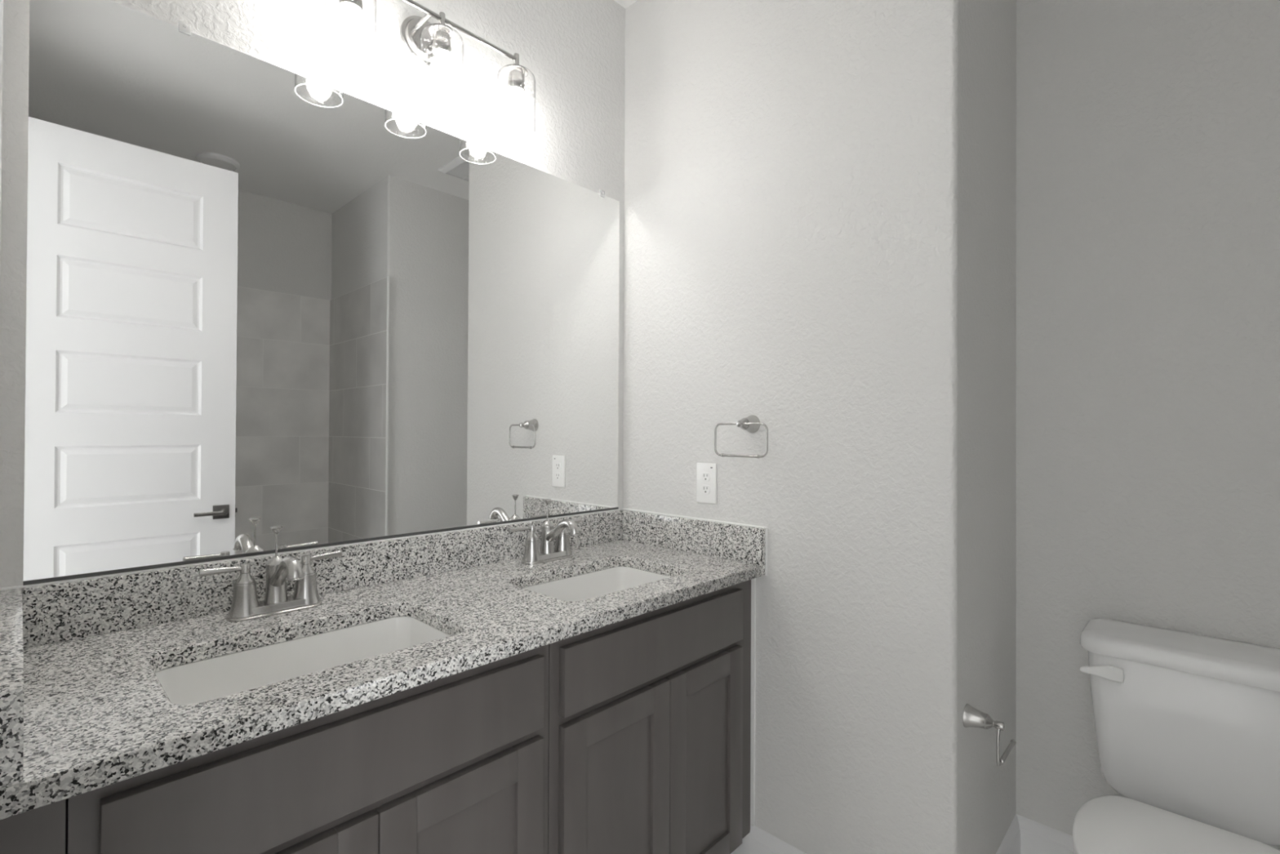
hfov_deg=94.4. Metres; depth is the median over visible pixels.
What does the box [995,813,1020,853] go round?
baseboard
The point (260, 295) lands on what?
wall mirror
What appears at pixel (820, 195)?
wall
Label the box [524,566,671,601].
undermount sink
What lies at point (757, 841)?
baseboard
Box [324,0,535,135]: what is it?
vanity light
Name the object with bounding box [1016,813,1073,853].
baseboard
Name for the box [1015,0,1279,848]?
wall
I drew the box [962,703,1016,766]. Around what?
toilet paper holder
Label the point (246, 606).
faucet
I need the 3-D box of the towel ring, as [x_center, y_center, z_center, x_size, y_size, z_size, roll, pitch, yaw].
[0.301,0.026,1.692,0.180,0.122,0.072,0,-1,44]
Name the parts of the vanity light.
lamp shade, light bulb, arm, light bulb, lamp shade, light bulb, lamp shade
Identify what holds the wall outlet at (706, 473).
attached to the wall at (820, 195)
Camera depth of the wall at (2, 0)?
0.99 m
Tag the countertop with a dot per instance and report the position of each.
(98, 713)
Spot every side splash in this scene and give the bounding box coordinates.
[0,587,24,788]
[620,509,765,576]
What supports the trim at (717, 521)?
attached to the wall at (820, 195)
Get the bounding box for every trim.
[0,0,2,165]
[0,508,620,591]
[622,507,767,575]
[750,577,755,826]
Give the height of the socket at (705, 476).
0.027 m
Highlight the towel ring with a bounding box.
[714,414,768,458]
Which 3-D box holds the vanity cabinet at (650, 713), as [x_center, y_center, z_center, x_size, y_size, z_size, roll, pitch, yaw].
[-0.118,0.839,1.622,0.552,0.841,0.725,0,-1,44]
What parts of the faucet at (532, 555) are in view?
lever, handle post, plate, lift rod, handle post, spout, lever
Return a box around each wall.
[0,0,3,258]
[0,0,625,587]
[622,0,1016,853]
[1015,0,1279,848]
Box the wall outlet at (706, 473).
[696,462,716,503]
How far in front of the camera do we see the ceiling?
2.07 m
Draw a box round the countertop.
[0,539,761,819]
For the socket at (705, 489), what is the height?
0.027 m
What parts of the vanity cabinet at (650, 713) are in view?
door, drawer, door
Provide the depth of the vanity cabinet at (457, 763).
0.90 m
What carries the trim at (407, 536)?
attached to the wall at (574, 51)
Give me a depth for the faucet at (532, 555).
1.70 m
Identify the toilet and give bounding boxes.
[1072,617,1279,853]
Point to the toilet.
(1187, 725)
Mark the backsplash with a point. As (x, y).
(52, 613)
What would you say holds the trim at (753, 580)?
attached to the wall at (820, 195)
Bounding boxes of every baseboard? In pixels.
[730,824,806,853]
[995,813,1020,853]
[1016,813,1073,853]
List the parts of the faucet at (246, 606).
lever, handle post, plate, lift rod, spout, handle post, lever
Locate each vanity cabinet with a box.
[0,644,548,853]
[547,579,751,853]
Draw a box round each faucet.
[199,524,342,622]
[508,498,582,564]
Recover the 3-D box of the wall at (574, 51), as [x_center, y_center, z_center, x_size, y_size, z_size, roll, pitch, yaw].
[-0.411,-0.111,1.796,0.110,2.740,2.297,0,-1,44]
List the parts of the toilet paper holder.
wall post, hook arm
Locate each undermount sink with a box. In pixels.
[155,616,450,704]
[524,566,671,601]
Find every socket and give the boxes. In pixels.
[701,471,710,481]
[701,484,710,493]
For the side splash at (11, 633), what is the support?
on the countertop
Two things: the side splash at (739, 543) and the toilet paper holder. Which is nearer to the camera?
the toilet paper holder
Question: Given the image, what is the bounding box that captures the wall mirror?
[22,0,619,585]
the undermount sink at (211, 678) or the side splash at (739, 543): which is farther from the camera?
the side splash at (739, 543)
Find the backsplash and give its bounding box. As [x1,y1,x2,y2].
[22,510,622,648]
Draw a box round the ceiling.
[613,0,637,8]

